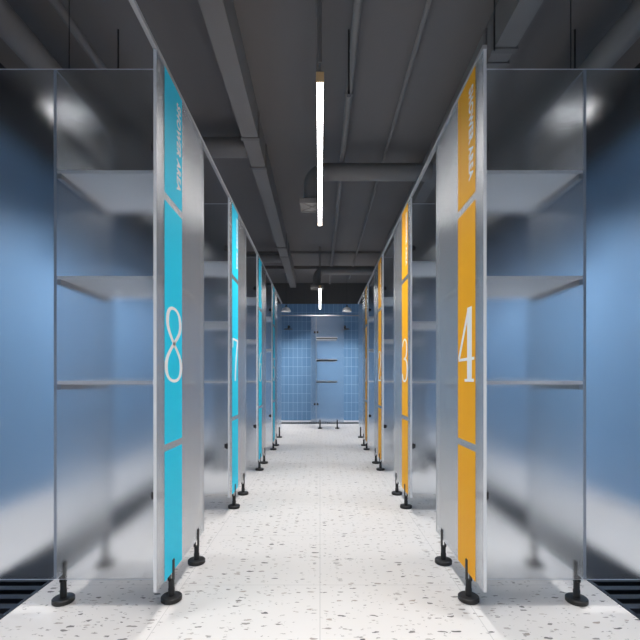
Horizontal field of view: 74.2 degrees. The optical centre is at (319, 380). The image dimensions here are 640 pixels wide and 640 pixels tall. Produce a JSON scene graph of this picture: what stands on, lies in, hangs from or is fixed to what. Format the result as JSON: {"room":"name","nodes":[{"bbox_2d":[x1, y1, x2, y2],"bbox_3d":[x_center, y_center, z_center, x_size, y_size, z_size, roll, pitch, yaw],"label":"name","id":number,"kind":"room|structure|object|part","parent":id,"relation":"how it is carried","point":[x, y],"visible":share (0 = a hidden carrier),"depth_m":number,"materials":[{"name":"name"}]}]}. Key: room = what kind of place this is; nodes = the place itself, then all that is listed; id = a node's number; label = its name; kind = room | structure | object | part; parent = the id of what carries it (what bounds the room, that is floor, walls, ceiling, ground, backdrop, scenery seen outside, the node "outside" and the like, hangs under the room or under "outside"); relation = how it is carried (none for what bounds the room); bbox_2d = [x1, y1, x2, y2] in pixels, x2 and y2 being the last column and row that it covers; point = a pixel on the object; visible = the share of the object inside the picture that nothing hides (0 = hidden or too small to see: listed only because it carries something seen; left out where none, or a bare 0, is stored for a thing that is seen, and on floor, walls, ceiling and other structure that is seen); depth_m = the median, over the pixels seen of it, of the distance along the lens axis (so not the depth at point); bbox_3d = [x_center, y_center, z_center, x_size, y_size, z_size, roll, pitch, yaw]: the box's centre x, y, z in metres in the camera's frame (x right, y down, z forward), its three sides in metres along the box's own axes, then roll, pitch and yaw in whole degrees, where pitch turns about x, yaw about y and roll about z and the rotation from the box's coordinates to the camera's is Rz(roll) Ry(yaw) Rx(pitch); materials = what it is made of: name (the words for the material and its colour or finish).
{"room":"shower room","nodes":[
{"label":"shower room","id":0,"kind":"room"},
{"bbox_2d":[266,283,366,419],"bbox_3d":[0.000,-0.624,9.975,4.900,3.333,0.150,0,0,0],"label":"wall","id":1,"kind":"structure","parent":0,"point":[301,300],"depth_m":9.90,"materials":[{"name":"blue tile"}]},
{"bbox_2d":[0,0,639,282],"bbox_3d":[0.000,-2.310,3.250,4.900,0.160,13.600,0,0,0],"label":"ceiling","id":2,"kind":"structure","parent":0,"point":[280,37],"depth_m":3.07,"materials":[{"name":"grey paint"}]},
{"bbox_2d":[0,0,61,68],"bbox_3d":[-1.775,-2.115,3.250,0.172,0.349,13.300,0,0,0],"label":"air duct","id":3,"kind":"object","parent":2,"relation":"hanging from","point":[15,33],"visible":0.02,"depth_m":2.47,"materials":[{"name":"grey metal"}]},
{"bbox_2d":[69,0,69,68],"bbox_3d":[-1.400,-1.889,2.364,0.200,0.803,0.200,0,0,0],"label":"cable","id":4,"kind":"object","parent":2,"relation":"hanging from","point":[69,0],"visible":0.02,"depth_m":2.36,"materials":[{"name":"black metal"}]},
{"bbox_2d":[49,0,106,68],"bbox_3d":[-1.490,-2.200,3.250,0.062,0.181,13.300,0,0,0],"label":"ceiling pipe","id":5,"kind":"object","parent":2,"relation":"hanging from","point":[58,5],"visible":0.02,"depth_m":2.58,"materials":[{"name":"grey metal"}]},
{"bbox_2d":[117,29,118,68],"bbox_3d":[-1.315,-2.075,2.760,0.032,0.430,0.032,0,0,0],"label":"suspension rod","id":6,"kind":"object","parent":2,"relation":"hanging from","point":[117,29],"visible":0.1,"depth_m":2.76,"materials":[{"name":"black metal"}]},
{"bbox_2d":[198,0,295,287],"bbox_3d":[-0.590,-2.165,2.950,0.158,0.250,12.700,0,0,0],"label":"ceiling beam","id":7,"kind":"structure","parent":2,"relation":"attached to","point":[220,17],"depth_m":3.19,"materials":[{"name":"grey metal"}]},
{"bbox_2d":[202,137,247,157],"bbox_3d":[-1.174,-2.107,3.820,1.032,0.170,0.170,0,0,0],"label":"duct","id":8,"kind":"object","parent":7,"relation":"attached to","point":[218,147],"visible":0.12,"depth_m":3.75,"materials":[{"name":"grey metal"}]},
{"bbox_2d":[246,254,280,262],"bbox_3d":[-1.174,-2.067,7.130,1.032,0.150,0.150,0,0,0],"label":"duct","id":9,"kind":"object","parent":7,"relation":"attached to","point":[266,258],"visible":0.31,"depth_m":7.07,"materials":[{"name":"grey metal"}]},
{"bbox_2d":[281,273,290,311],"bbox_3d":[-0.725,-1.889,9.050,0.200,0.803,0.200,0,0,0],"label":"pendant lamp","id":10,"kind":"object","parent":2,"relation":"hanging from","point":[285,309],"visible":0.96,"depth_m":8.99,"materials":[{"name":"white metal"}]},
{"bbox_3d":[-0.725,-1.535,9.050,0.200,0.096,0.200,0,0,0],"label":"lamp shade","id":11,"kind":"part","parent":10,"relation":"part of","materials":[{"name":"white metal"}]},
{"bbox_2d":[316,0,323,225],"bbox_3d":[0.000,-1.933,3.265,0.042,0.715,2.082,0,0,0],"label":"linear light","id":12,"kind":"object","parent":2,"relation":"hanging from","point":[319,75],"visible":1,"depth_m":2.50,"materials":[{"name":"grey plastic"}]},
{"bbox_2d":[317,83,322,225],"bbox_3d":[0.000,-1.589,3.265,0.035,0.026,2.058,0,0,0],"label":"diffuser","id":13,"kind":"object","parent":12,"relation":"attached to","point":[319,85],"depth_m":2.84,"materials":[{"name":"white plastic"}]},
{"bbox_2d":[319,247,320,308],"bbox_3d":[0.000,-1.933,8.240,0.042,0.715,2.092,0,0,0],"label":"linear light","id":14,"kind":"object","parent":2,"relation":"hanging from","point":[319,247],"visible":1,"depth_m":7.22,"materials":[{"name":"grey plastic"}]},
{"bbox_2d":[319,288,320,308],"bbox_3d":[0.000,-1.589,8.240,0.035,0.026,2.068,0,0,0],"label":"diffuser","id":15,"kind":"object","parent":14,"relation":"attached to","point":[319,288],"depth_m":8.09,"materials":[{"name":"white plastic"}]},
{"bbox_2d":[329,0,361,283],"bbox_3d":[0.215,-2.204,2.950,0.060,0.173,12.700,0,0,0],"label":"ceiling pipe","id":16,"kind":"object","parent":2,"relation":"hanging from","point":[357,5],"visible":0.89,"depth_m":3.22,"materials":[{"name":"grey metal"}]},
{"bbox_2d":[342,305,351,311],"bbox_3d":[0.575,-1.889,9.050,0.200,0.803,0.200,0,0,0],"label":"pendant lamp","id":17,"kind":"object","parent":2,"relation":"hanging from","point":[346,309],"visible":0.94,"depth_m":8.99,"materials":[{"name":"white metal"}]},
{"bbox_2d":[346,29,350,96],"bbox_3d":[0.188,-2.075,2.760,0.032,0.430,0.032,0,0,0],"label":"suspension rod","id":18,"kind":"object","parent":2,"relation":"hanging from","point":[348,94],"visible":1,"depth_m":2.76,"materials":[{"name":"black metal"}]},
{"bbox_2d":[349,0,431,278],"bbox_3d":[0.645,-2.261,2.950,0.034,0.057,12.700,0,0,0],"label":"ceiling pipe","id":19,"kind":"object","parent":2,"relation":"attached to","point":[428,2],"visible":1,"depth_m":3.30,"materials":[{"name":"grey metal"}]},
{"bbox_2d":[369,0,543,285],"bbox_3d":[1.140,-2.165,2.950,0.154,0.250,12.700,0,0,0],"label":"air duct","id":20,"kind":"object","parent":2,"relation":"attached to","point":[513,18],"visible":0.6,"depth_m":2.63,"materials":[{"name":"grey metal"}]},
{"bbox_2d":[311,267,374,289],"bbox_3d":[0.452,-1.881,7.710,1.244,0.402,0.230,0,0,0],"label":"duct","id":21,"kind":"object","parent":20,"relation":"attached to","point":[324,270],"visible":0.73,"depth_m":7.64,"materials":[{"name":"grey metal"}]},
{"bbox_2d":[311,285,322,289],"bbox_3d":[-0.055,-1.704,7.710,0.230,0.047,0.230,0,0,0],"label":"diffuser","id":22,"kind":"object","parent":21,"relation":"attached to","point":[313,287],"depth_m":7.66,"materials":[{"name":"grey"}]},
{"bbox_2d":[300,163,432,212],"bbox_3d":[0.441,-1.893,4.110,1.267,0.427,0.230,0,0,0],"label":"duct","id":23,"kind":"object","parent":20,"relation":"attached to","point":[331,171],"visible":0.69,"depth_m":4.04,"materials":[{"name":"grey metal"}]},
{"bbox_2d":[300,198,323,212],"bbox_3d":[-0.078,-1.704,4.110,0.230,0.047,0.230,0,0,0],"label":"diffuser","id":24,"kind":"object","parent":23,"relation":"attached to","point":[307,205],"depth_m":4.08,"materials":[{"name":"grey metal"}]},
{"bbox_2d":[494,0,494,50],"bbox_3d":[1.030,-2.120,2.500,0.009,0.340,0.009,0,0,22],"label":"rod","id":25,"kind":"object","parent":2,"relation":"hanging from","point":[494,0],"visible":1,"depth_m":2.50,"materials":[{"name":"black metal"}]},
{"bbox_2d":[570,0,570,68],"bbox_3d":[1.400,-1.889,2.364,0.200,0.803,0.200,0,0,0],"label":"rod","id":26,"kind":"object","parent":2,"relation":"hanging from","point":[570,0],"visible":0.02,"depth_m":2.36,"materials":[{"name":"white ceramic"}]},
{"bbox_2d":[574,29,575,68],"bbox_3d":[1.662,-2.075,2.760,0.032,0.430,0.032,0,0,0],"label":"suspension rod","id":27,"kind":"object","parent":2,"relation":"hanging from","point":[574,29],"visible":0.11,"depth_m":2.76,"materials":[{"name":"black metal"}]},
{"bbox_2d":[578,0,639,68],"bbox_3d":[1.775,-2.115,3.250,0.172,0.349,13.300,0,0,0],"label":"air duct","id":28,"kind":"object","parent":2,"relation":"hanging from","point":[624,33],"visible":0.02,"depth_m":2.47,"materials":[{"name":"grey metal"}]},
{"bbox_2d":[0,420,639,639],"bbox_3d":[0.000,0.983,3.250,4.600,0.120,13.300,0,0,0],"label":"floor","id":29,"kind":"structure","parent":0,"point":[320,545],"depth_m":1.91,"materials":[{"name":"white stone"}]},
{"bbox_2d":[0,580,52,619],"bbox_3d":[-1.383,0.952,2.860,0.292,0.062,12.518,0,0,0],"label":"floor drain","id":30,"kind":"object","parent":29,"relation":"on","point":[13,593],"visible":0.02,"depth_m":1.87,"materials":[{"name":"black metal"}]},
{"bbox_2d":[51,580,74,606],"bbox_3d":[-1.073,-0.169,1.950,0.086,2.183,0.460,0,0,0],"label":"support foot","id":31,"kind":"object","parent":29,"relation":"on","point":[64,598],"visible":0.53,"depth_m":1.76,"materials":[{"name":"black metal"}]},
{"bbox_3d":[-1.073,0.870,1.770,0.027,0.066,0.027,0,0,0],"label":"post","id":32,"kind":"part","parent":31,"relation":"part of","materials":[{"name":"black metal"}]},
{"bbox_2d":[151,49,204,604],"bbox_3d":[-0.630,-0.169,1.934,0.094,2.183,0.656,0,0,0],"label":"sign panel","id":33,"kind":"object","parent":29,"relation":"on","point":[177,147],"visible":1,"depth_m":1.81,"materials":[{"name":"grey glass"}]},
{"bbox_2d":[0,69,152,579],"bbox_3d":[-1.466,-0.229,1.714,1.667,2.062,0.012,0,0,0],"label":"partition panel","id":34,"kind":"object","parent":33,"relation":"attached to","point":[76,155],"visible":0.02,"depth_m":1.71,"materials":[{"name":"clear glass"}]},
{"bbox_3d":[-0.626,0.870,1.784,0.027,0.066,0.027,0,0,0],"label":"post","id":35,"kind":"part","parent":33,"relation":"part of","materials":[{"name":"black metal"}]},
{"bbox_3d":[-0.626,0.870,2.148,0.027,0.066,0.027,0,0,0],"label":"post","id":36,"kind":"part","parent":33,"relation":"part of","materials":[{"name":"black metal"}]},
{"bbox_2d":[129,0,281,303],"bbox_3d":[-0.626,-1.268,1.760,0.018,0.016,10.321,0,0,0],"label":"rail","id":37,"kind":"object","parent":33,"relation":"on","point":[133,3],"visible":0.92,"depth_m":1.91,"materials":[{"name":"silver metal"}]},
{"bbox_2d":[224,197,247,508],"bbox_3d":[-0.630,-0.169,3.233,0.094,2.183,0.656,0,0,0],"label":"sign panel","id":38,"kind":"object","parent":29,"relation":"on","point":[236,247],"visible":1,"depth_m":3.14,"materials":[{"name":"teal glass"}]},
{"bbox_2d":[204,204,227,493],"bbox_3d":[-1.466,-0.229,3.013,1.667,2.062,0.012,0,0,0],"label":"partition panel","id":39,"kind":"object","parent":38,"relation":"attached to","point":[215,215],"visible":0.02,"depth_m":3.01,"materials":[{"name":"clear glass"}]},
{"bbox_3d":[-0.626,0.870,3.083,0.027,0.066,0.027,0,0,0],"label":"post","id":40,"kind":"part","parent":38,"relation":"part of","materials":[{"name":"black metal"}]},
{"bbox_2d":[253,254,267,470],"bbox_3d":[-0.630,-0.169,4.533,0.094,2.183,0.656,0,0,0],"label":"sign panel","id":41,"kind":"object","parent":29,"relation":"on","point":[260,287],"visible":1,"depth_m":4.40,"materials":[{"name":"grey glass"}]},
{"bbox_2d":[246,257,255,459],"bbox_3d":[-1.466,-0.229,4.312,1.667,2.062,0.012,0,0,0],"label":"partition panel","id":42,"kind":"object","parent":41,"relation":"attached to","point":[250,261],"visible":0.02,"depth_m":4.31,"materials":[{"name":"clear glass"}]},
{"bbox_2d":[269,284,278,449],"bbox_3d":[-0.630,-0.169,5.832,0.094,2.183,0.656,0,0,0],"label":"sign panel","id":43,"kind":"object","parent":29,"relation":"on","point":[273,309],"visible":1,"depth_m":5.65,"materials":[{"name":"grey glass"}]},
{"bbox_2d":[266,286,270,441],"bbox_3d":[-1.466,-0.229,5.612,1.667,2.062,0.012,0,0,0],"label":"partition panel","id":44,"kind":"object","parent":43,"relation":"attached to","point":[268,288],"visible":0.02,"depth_m":5.61,"materials":[{"name":"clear glass"}]},
{"bbox_2d":[277,304,281,437],"bbox_3d":[-1.460,-0.169,6.911,1.680,2.183,0.086,0,0,0],"label":"partition panel","id":45,"kind":"object","parent":29,"relation":"on","point":[278,305],"visible":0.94,"depth_m":6.91,"materials":[{"name":"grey glass"}]},
{"bbox_2d":[281,422,358,423],"bbox_3d":[0.000,0.952,9.300,4.598,0.062,0.358,0,0,0],"label":"floor drain","id":46,"kind":"object","parent":29,"relation":"on","point":[281,422],"visible":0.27,"depth_m":9.42,"materials":[{"name":"black"}]},
{"bbox_2d":[311,316,343,428],"bbox_3d":[0.145,-0.169,8.220,0.636,2.183,0.086,0,0,0],"label":"end panel","id":47,"kind":"object","parent":29,"relation":"on","point":[327,332],"visible":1,"depth_m":8.21,"materials":[{"name":"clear glass"}]},
{"bbox_2d":[281,315,358,315],"bbox_3d":[0.000,-1.270,8.220,4.600,0.018,0.018,0,0,0],"label":"rail","id":48,"kind":"object","parent":47,"relation":"on","point":[281,315],"visible":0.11,"depth_m":8.21,"materials":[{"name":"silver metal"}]},
{"bbox_2d":[358,304,362,437],"bbox_3d":[1.460,-0.169,6.911,1.680,2.183,0.086,0,0,0],"label":"partition panel","id":49,"kind":"object","parent":29,"relation":"on","point":[360,305],"visible":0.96,"depth_m":6.91,"materials":[{"name":"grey glass"}]},
{"bbox_2d":[361,284,370,449],"bbox_3d":[0.630,-0.169,5.832,0.094,2.183,0.656,0,0,0],"label":"sign panel","id":50,"kind":"object","parent":29,"relation":"on","point":[366,309],"visible":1,"depth_m":5.65,"materials":[{"name":"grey glass"}]},
{"bbox_2d":[369,286,373,441],"bbox_3d":[1.466,-0.229,5.612,1.667,2.062,0.012,0,0,0],"label":"partition panel","id":51,"kind":"object","parent":50,"relation":"attached to","point":[371,288],"visible":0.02,"depth_m":5.61,"materials":[{"name":"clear glass"}]},
{"bbox_2d":[372,254,386,470],"bbox_3d":[0.630,-0.169,4.533,0.094,2.183,0.656,0,0,0],"label":"sign panel","id":52,"kind":"object","parent":29,"relation":"on","point":[379,287],"visible":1,"depth_m":4.40,"materials":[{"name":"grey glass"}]},
{"bbox_2d":[384,257,393,459],"bbox_3d":[1.466,-0.229,4.312,1.667,2.062,0.012,0,0,0],"label":"partition panel","id":53,"kind":"object","parent":52,"relation":"attached to","point":[388,261],"visible":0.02,"depth_m":4.31,"materials":[{"name":"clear glass"}]},
{"bbox_2d":[392,197,415,508],"bbox_3d":[0.630,-0.169,3.233,0.094,2.183,0.656,0,0,0],"label":"sign panel","id":54,"kind":"object","parent":29,"relation":"on","point":[403,247],"visible":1,"depth_m":3.18,"materials":[{"name":"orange glass"}]},
{"bbox_3d":[0.626,0.870,3.083,0.027,0.066,0.027,0,0,0],"label":"post","id":55,"kind":"part","parent":54,"relation":"part of","materials":[{"name":"black metal"}]},
{"bbox_2d":[412,204,435,493],"bbox_3d":[1.466,-0.229,3.013,1.667,2.062,0.012,0,0,0],"label":"partition panel","id":56,"kind":"object","parent":54,"relation":"attached to","point":[423,215],"visible":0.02,"depth_m":3.01,"materials":[{"name":"clear glass"}]},
{"bbox_2d":[435,49,488,604],"bbox_3d":[0.630,-0.169,1.934,0.094,2.183,0.656,0,0,0],"label":"sign panel","id":57,"kind":"object","parent":29,"relation":"on","point":[462,147],"visible":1,"depth_m":1.80,"materials":[{"name":"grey glass"}]},
{"bbox_2d":[358,45,486,303],"bbox_3d":[0.626,-1.268,4.263,0.018,0.016,5.315,0,0,0],"label":"rail","id":58,"kind":"object","parent":57,"relation":"on","point":[483,46],"visible":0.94,"depth_m":2.43,"materials":[{"name":"silver metal"}]},
{"bbox_3d":[0.626,0.870,2.148,0.027,0.066,0.027,0,0,0],"label":"post","id":59,"kind":"part","parent":57,"relation":"part of","materials":[{"name":"black metal"}]},
{"bbox_3d":[0.626,0.870,1.784,0.027,0.066,0.027,0,0,0],"label":"post","id":60,"kind":"part","parent":57,"relation":"part of","materials":[{"name":"black metal"}]},
{"bbox_2d":[487,69,639,579],"bbox_3d":[1.466,-0.229,1.714,1.667,2.062,0.012,0,0,0],"label":"partition panel","id":61,"kind":"object","parent":57,"relation":"attached to","point":[563,155],"visible":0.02,"depth_m":1.71,"materials":[{"name":"clear glass"}]},
{"bbox_2d":[565,580,588,606],"bbox_3d":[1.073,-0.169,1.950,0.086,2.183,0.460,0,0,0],"label":"support foot","id":62,"kind":"object","parent":29,"relation":"on","point":[575,598],"visible":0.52,"depth_m":1.76,"materials":[{"name":"black metal"}]},
{"bbox_3d":[1.073,0.870,1.770,0.027,0.066,0.027,0,0,0],"label":"post","id":63,"kind":"part","parent":62,"relation":"part of","materials":[{"name":"black metal"}]},
{"bbox_2d":[587,580,639,619],"bbox_3d":[1.383,0.952,2.860,0.292,0.062,12.518,0,0,0],"label":"floor drain","id":64,"kind":"object","parent":29,"relation":"on","point":[626,593],"visible":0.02,"depth_m":1.87,"materials":[{"name":"black metal"}]}
]}

